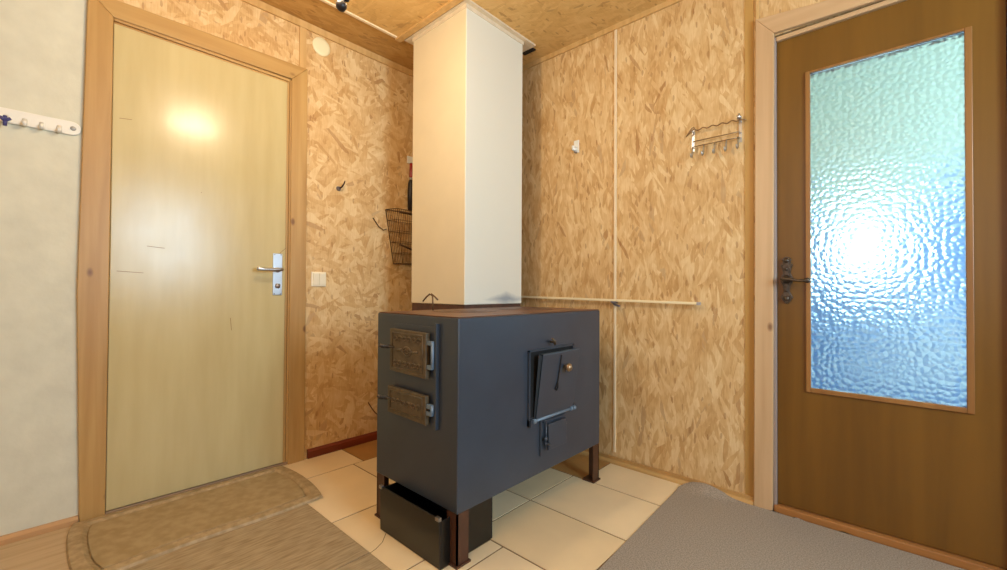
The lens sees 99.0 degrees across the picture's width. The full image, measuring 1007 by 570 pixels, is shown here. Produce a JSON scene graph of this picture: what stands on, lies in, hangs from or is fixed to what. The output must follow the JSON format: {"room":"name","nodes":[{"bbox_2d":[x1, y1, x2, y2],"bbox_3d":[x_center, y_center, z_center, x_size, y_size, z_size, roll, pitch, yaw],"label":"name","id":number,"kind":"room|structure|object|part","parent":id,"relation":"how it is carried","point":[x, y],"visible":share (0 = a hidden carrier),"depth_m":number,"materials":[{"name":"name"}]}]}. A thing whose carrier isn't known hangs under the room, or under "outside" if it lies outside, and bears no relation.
{"room":"entrance hall","nodes":[
{"label":"entrance hall","id":0,"kind":"room"},
{"bbox_2d":[0,0,412,535],"bbox_3d":[-1.631,-0.248,1.820,0.120,2.362,3.990,0,-1,42],"label":"wall","id":1,"kind":"structure","parent":0,"point":[360,107],"depth_m":1.69,"materials":[{"name":"beige wood"}]},
{"bbox_2d":[0,515,77,545],"bbox_3d":[-2.255,0.906,1.026,0.020,0.032,1.765,0,-1,42],"label":"baseboard","id":2,"kind":"structure","parent":1,"relation":"attached to","point":[63,523],"depth_m":1.59,"materials":[{"name":"brown wood"}]},
{"bbox_2d":[0,107,80,134],"bbox_3d":[-1.851,-0.610,1.464,0.039,0.058,0.590,0,-1,42],"label":"hook rail","id":3,"kind":"object","parent":1,"relation":"attached to","point":[21,118],"visible":0.94,"depth_m":1.60,"materials":[{"name":"white plastic"}]},
{"bbox_2d":[0,115,11,125],"bbox_3d":[-1.764,-0.582,1.521,0.014,0.036,0.032,0,-1,42],"label":"clip","id":4,"kind":"object","parent":3,"relation":"hanging from","point":[4,118],"visible":1,"depth_m":1.52,"materials":[{"name":"blue plastic"}]},
{"bbox_2d":[77,0,307,521],"bbox_3d":[-1.390,-0.120,2.026,0.078,2.114,0.882,0,-1,42],"label":"trim","id":5,"kind":"structure","parent":1,"relation":"attached to","point":[95,191],"depth_m":1.74,"materials":[{"name":"brown wood"}]},
{"bbox_2d":[105,24,286,510],"bbox_3d":[-1.367,-0.074,1.996,0.112,1.986,0.682,0,-1,42],"label":"door","id":6,"kind":"structure","parent":1,"relation":"in","point":[195,374],"depth_m":1.95,"materials":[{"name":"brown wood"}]},
{"bbox_3d":[-1.178,-0.078,2.161,0.056,0.026,0.125,0,-1,42],"label":"lever","id":7,"kind":"part","parent":6,"relation":"part of","materials":[{"name":"silver metal"}]},
{"bbox_3d":[-1.166,-0.055,2.218,0.006,0.214,0.045,0,-1,42],"label":"handle plate","id":8,"kind":"part","parent":6,"relation":"part of","materials":[{"name":"silver metal"}]},
{"bbox_2d":[299,26,306,68],"bbox_3d":[-1.087,-1.282,2.327,0.008,0.224,0.035,0,-1,42],"label":"trim","id":9,"kind":"structure","parent":1,"relation":"attached to","point":[302,31],"depth_m":2.32,"materials":[{"name":"brown wood"}]},
{"bbox_2d":[311,272,325,285],"bbox_3d":[-1.023,-0.033,2.383,0.016,0.080,0.082,0,-1,42],"label":"light switch","id":10,"kind":"object","parent":1,"relation":"attached to","point":[317,278],"visible":1,"depth_m":2.38,"materials":[{"name":"beige plastic"}]},
{"bbox_2d":[312,37,329,56],"bbox_3d":[-1.018,-1.332,2.404,0.007,0.100,0.100,0,-1,42],"label":"junction cover","id":11,"kind":"object","parent":1,"relation":"attached to","point":[320,45],"visible":1,"depth_m":2.40,"materials":[{"name":"beige plastic"}]},
{"bbox_2d":[240,0,412,76],"bbox_3d":[-1.322,-1.416,2.067,0.012,0.037,3.000,0,-1,42],"label":"trim","id":12,"kind":"structure","parent":1,"relation":"attached to","point":[258,4],"depth_m":2.42,"materials":[{"name":"brown wood"}]},
{"bbox_2d":[336,181,344,190],"bbox_3d":[-0.934,-0.570,2.469,0.047,0.058,0.027,0,-1,25],"label":"wall hook","id":13,"kind":"object","parent":1,"relation":"attached to","point":[338,188],"visible":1,"depth_m":2.46,"materials":[{"name":"grey metal"}]},
{"bbox_2d":[307,431,376,458],"bbox_3d":[-0.694,0.926,2.738,0.016,0.048,1.100,0,-1,42],"label":"baseboard","id":14,"kind":"structure","parent":1,"relation":"attached to","point":[357,440],"depth_m":2.47,"materials":[{"name":"brown wood"}]},
{"bbox_2d":[373,208,411,264],"bbox_3d":[-0.617,-0.304,2.747,0.125,0.344,0.419,0,-1,42],"label":"wire basket","id":15,"kind":"object","parent":1,"relation":"attached to","point":[393,210],"visible":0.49,"depth_m":2.69,"materials":[{"name":"brown"}]},
{"bbox_2d":[407,156,412,209],"bbox_3d":[-0.607,-0.669,2.825,0.039,0.360,0.046,0,-1,42],"label":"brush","id":16,"kind":"object","parent":1,"relation":"hanging from","point":[409,158],"visible":0.76,"depth_m":2.81,"materials":[{"name":"black"}]},
{"bbox_3d":[-0.607,-0.747,2.826,0.025,0.107,0.025,0,-1,42],"label":"handle","id":17,"kind":"part","parent":16,"relation":"part of","materials":[{"name":"red paint"}]},
{"bbox_2d":[260,0,666,69],"bbox_3d":[-0.206,-1.477,0.540,3.960,0.080,3.990,0,-1,42],"label":"ceiling","id":18,"kind":"structure","parent":0,"point":[552,25],"depth_m":2.28,"materials":[{"name":"brown wood"}]},
{"bbox_2d":[336,0,349,11],"bbox_3d":[-0.543,-1.173,1.445,0.126,0.509,0.099,0,-1,-13],"label":"pendant lamp","id":19,"kind":"object","parent":18,"relation":"hanging from","point":[341,5],"visible":1,"depth_m":1.43,"materials":[{"name":"black plastic"}]},
{"bbox_2d":[320,0,396,38],"bbox_3d":[-1.627,-1.433,1.340,0.018,0.009,3.015,0,-1,42],"label":"trim","id":20,"kind":"structure","parent":18,"relation":"attached to","point":[324,1],"depth_m":2.29,"materials":[{"name":"beige"}]},
{"bbox_2d":[395,0,463,42],"bbox_3d":[-0.394,-1.411,2.279,0.582,0.014,0.035,0,-1,42],"label":"trim","id":21,"kind":"structure","parent":18,"relation":"attached to","point":[450,4],"depth_m":2.27,"materials":[{"name":"brown wood"}]},
{"bbox_2d":[404,0,535,309],"bbox_3d":[-0.197,-0.232,2.481,0.526,2.363,0.547,0,-1,42],"label":"chimney","id":22,"kind":"object","parent":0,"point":[467,175],"visible":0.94,"depth_m":2.28,"materials":[{"name":"paint"}]},
{"bbox_2d":[283,440,773,569],"bbox_3d":[-0.220,0.953,0.510,3.960,0.064,3.990,0,-1,42],"label":"floor","id":23,"kind":"structure","parent":0,"point":[553,519],"depth_m":1.78,"materials":[{"name":"beige tile"}]},
{"bbox_2d":[0,526,70,569],"bbox_3d":[-1.854,0.922,1.116,0.449,0.003,2.435,0,-1,42],"label":"sheet","id":24,"kind":"object","parent":23,"relation":"on","point":[46,551],"visible":0.2,"depth_m":1.48,"materials":[{"name":"brown wood"}]},
{"bbox_2d":[66,465,322,569],"bbox_3d":[-1.219,0.925,1.768,0.497,0.012,0.810,0,-1,42],"label":"doormat","id":25,"kind":"object","parent":24,"relation":"on","point":[124,539],"visible":1,"depth_m":1.69,"materials":[{"name":"fabric"}]},
{"bbox_2d":[125,504,368,569],"bbox_3d":[-1.488,0.919,0.781,0.542,0.004,2.435,0,-1,42],"label":"rug","id":26,"kind":"object","parent":23,"relation":"on","point":[298,538],"visible":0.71,"depth_m":1.52,"materials":[{"name":"beige fabric"}]},
{"bbox_2d":[337,553,390,569],"bbox_3d":[-1.054,0.917,0.385,0.627,0.004,2.435,0,-1,42],"label":"sheet","id":27,"kind":"object","parent":23,"relation":"on","point":[367,562],"visible":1,"depth_m":1.43,"materials":[{"name":"beige wood"}]},
{"bbox_2d":[379,482,492,569],"bbox_3d":[-0.258,0.851,1.617,0.363,0.173,0.260,0,-1,42],"label":"box","id":28,"kind":"object","parent":23,"relation":"on","point":[418,523],"visible":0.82,"depth_m":1.53,"materials":[{"name":"metal"}]},
{"bbox_2d":[374,306,600,569],"bbox_3d":[-0.015,0.526,1.882,0.579,0.834,0.986,0,-1,42],"label":"wood stove","id":29,"kind":"object","parent":23,"relation":"on","point":[474,404],"visible":1,"depth_m":1.60,"materials":[{"name":"grey paint"}]},
{"bbox_3d":[-0.479,0.851,1.753,0.064,0.176,0.064,0,-1,42],"label":"leg","id":30,"kind":"part","parent":29,"relation":"part of","materials":[{"name":"brown metal"}]},
{"bbox_3d":[-0.456,0.429,1.644,0.064,0.018,0.018,0,-1,19],"label":"handle","id":31,"kind":"part","parent":29,"relation":"part of","materials":[{"name":"grey metal"}]},
{"bbox_3d":[-0.446,0.233,1.638,0.064,0.018,0.018,0,-1,19],"label":"handle","id":32,"kind":"part","parent":29,"relation":"part of","materials":[{"name":"grey metal"}]},
{"bbox_3d":[-0.353,0.438,1.581,0.236,0.104,0.018,0,-1,42],"label":"ash door","id":33,"kind":"part","parent":29,"relation":"part of","materials":[{"name":"metal"}]},
{"bbox_3d":[-0.347,0.247,1.579,0.224,0.164,0.018,0,-1,42],"label":"fire door","id":34,"kind":"part","parent":29,"relation":"part of","materials":[{"name":"metal"}]},
{"bbox_3d":[-0.327,0.318,1.576,0.270,0.367,0.014,0,-1,42],"label":"door frame","id":35,"kind":"part","parent":29,"relation":"part of","materials":[{"name":"grey paint"}]},
{"bbox_2d":[423,293,437,309],"bbox_3d":[-0.327,0.074,1.925,0.084,0.075,0.010,0,-1,25],"label":"wire lifter","id":36,"kind":"object","parent":29,"relation":"on","point":[431,294],"visible":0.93,"depth_m":1.92,"materials":[{"name":"brown metal"}]},
{"bbox_3d":[-0.155,0.849,1.457,0.064,0.176,0.064,0,-1,42],"label":"leg","id":37,"kind":"part","parent":29,"relation":"part of","materials":[{"name":"brown metal"}]},
{"bbox_3d":[-0.021,0.116,1.934,0.487,0.004,0.914,0,-1,42],"label":"hob plate","id":38,"kind":"part","parent":29,"relation":"part of","materials":[{"name":"metal"}]},
{"bbox_3d":[0.210,0.619,1.805,0.015,0.153,0.177,0,-1,42],"label":"soot door frame","id":39,"kind":"part","parent":29,"relation":"part of","materials":[{"name":"grey paint"}]},
{"bbox_2d":[527,344,579,427],"bbox_3d":[0.230,0.410,1.780,0.080,0.297,0.318,0,-1,42],"label":"door","id":40,"kind":"structure","parent":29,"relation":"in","point":[551,368],"depth_m":1.76,"materials":[{"name":"grey paint"}]},
{"bbox_3d":[0.225,0.626,1.817,0.014,0.107,0.132,0,-1,42],"label":"soot door","id":41,"kind":"part","parent":29,"relation":"part of","materials":[{"name":"grey paint"}]},
{"bbox_3d":[0.429,0.861,2.096,0.064,0.176,0.064,0,-1,42],"label":"leg","id":42,"kind":"part","parent":29,"relation":"part of","materials":[{"name":"brown metal"}]},
{"bbox_2d":[598,482,964,569],"bbox_3d":[0.373,0.904,-0.036,2.102,0.034,3.736,0,-1,42],"label":"rug","id":43,"kind":"object","parent":23,"relation":"on","point":[699,526],"visible":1,"depth_m":1.55,"materials":[{"name":"grey fabric"}]},
{"bbox_2d":[521,0,884,493],"bbox_3d":[1.136,-0.231,1.914,3.840,2.362,0.120,0,-1,42],"label":"wall","id":44,"kind":"structure","parent":0,"point":[680,368],"depth_m":2.17,"materials":[{"name":"beige wood"}]},
{"bbox_2d":[523,48,535,54],"bbox_3d":[0.148,-1.407,2.584,0.086,0.008,0.043,0,-1,42],"label":"trim","id":45,"kind":"structure","parent":44,"relation":"attached to","point":[531,49],"depth_m":2.58,"materials":[{"name":"black"}]},
{"bbox_2d":[571,140,578,152],"bbox_3d":[0.413,-0.800,2.481,0.036,0.075,0.034,0,-1,42],"label":"wall hook","id":46,"kind":"object","parent":44,"relation":"attached to","point":[575,147],"visible":1,"depth_m":2.48,"materials":[{"name":"white plastic"}]},
{"bbox_3d":[0.423,-0.801,2.490,0.034,0.072,0.006,0,-1,42],"label":"plate","id":47,"kind":"part","parent":46,"relation":"part of","materials":[{"name":"white plastic"}]},
{"bbox_2d":[522,0,682,70],"bbox_3d":[0.401,-1.395,2.517,1.950,0.027,0.012,0,-1,42],"label":"trim","id":48,"kind":"structure","parent":44,"relation":"attached to","point":[668,3],"depth_m":2.37,"materials":[{"name":"brown wood"}]},
{"bbox_2d":[521,296,700,306],"bbox_3d":[0.457,0.090,2.420,1.252,0.052,0.040,0,-1,42],"label":"rail","id":49,"kind":"object","parent":44,"relation":"attached to","point":[613,301],"visible":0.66,"depth_m":2.28,"materials":[{"name":"beige wood"}]},
{"bbox_2d":[613,29,616,451],"bbox_3d":[0.602,-0.244,2.316,0.014,2.278,0.007,0,-1,42],"label":"trim","id":50,"kind":"structure","parent":44,"relation":"attached to","point":[615,31],"depth_m":2.31,"materials":[{"name":"beige wood"}]},
{"bbox_2d":[578,449,753,504],"bbox_3d":[0.381,0.936,2.484,1.885,0.034,0.026,0,-1,42],"label":"baseboard","id":51,"kind":"structure","parent":44,"relation":"attached to","point":[665,475],"depth_m":2.12,"materials":[{"name":"brown wood"}]},
{"bbox_2d":[686,113,745,157],"bbox_3d":[0.963,-0.676,1.962,0.258,0.160,0.053,0,-1,42],"label":"hook rack","id":52,"kind":"object","parent":44,"relation":"attached to","point":[739,117],"visible":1,"depth_m":1.95,"materials":[{"name":"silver metal"}]},
{"bbox_2d":[745,0,753,496],"bbox_3d":[1.078,-0.236,1.884,0.034,2.302,0.003,0,-1,42],"label":"trim","id":53,"kind":"structure","parent":44,"relation":"attached to","point":[749,4],"depth_m":1.88,"materials":[{"name":"brown wood"}]},
{"bbox_2d":[756,0,758,18],"bbox_3d":[1.107,-1.269,1.872,0.011,0.236,0.008,0,-1,42],"label":"trim","id":54,"kind":"structure","parent":44,"relation":"attached to","point":[757,1],"depth_m":1.87,"materials":[{"name":"brown wood"}]},
{"bbox_2d":[754,0,1006,509],"bbox_3d":[1.412,-0.102,1.625,0.804,2.100,0.110,0,-1,42],"label":"door frame","id":55,"kind":"structure","parent":44,"relation":"attached to","point":[765,304],"depth_m":1.82,"materials":[{"name":"beige wood"}]},
{"bbox_2d":[774,503,1006,569],"bbox_3d":[1.411,0.933,1.611,0.665,0.030,0.106,0,-1,42],"label":"trim","id":56,"kind":"structure","parent":44,"relation":"attached to","point":[956,560],"depth_m":1.56,"materials":[{"name":"brown wood"}]},
{"bbox_2d":[777,0,1006,568],"bbox_3d":[1.386,-0.059,1.595,0.638,1.946,0.105,0,-1,42],"label":"door","id":57,"kind":"structure","parent":44,"relation":"in","point":[892,120],"depth_m":1.57,"materials":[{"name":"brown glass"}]},
{"bbox_3d":[1.180,-0.020,1.791,0.043,0.197,0.015,0,-1,42],"label":"handle plate","id":58,"kind":"part","parent":57,"relation":"part of","materials":[{"name":"brown metal"}]},
{"bbox_3d":[1.185,-0.024,1.746,0.106,0.038,0.057,0,-1,42],"label":"lever","id":59,"kind":"part","parent":57,"relation":"part of","materials":[{"name":"brown metal"}]},
{"bbox_3d":[1.413,-0.223,1.607,0.437,1.282,0.005,0,-1,42],"label":"glass pane","id":60,"kind":"part","parent":57,"relation":"part of","materials":[{"name":"blue"}]}
]}

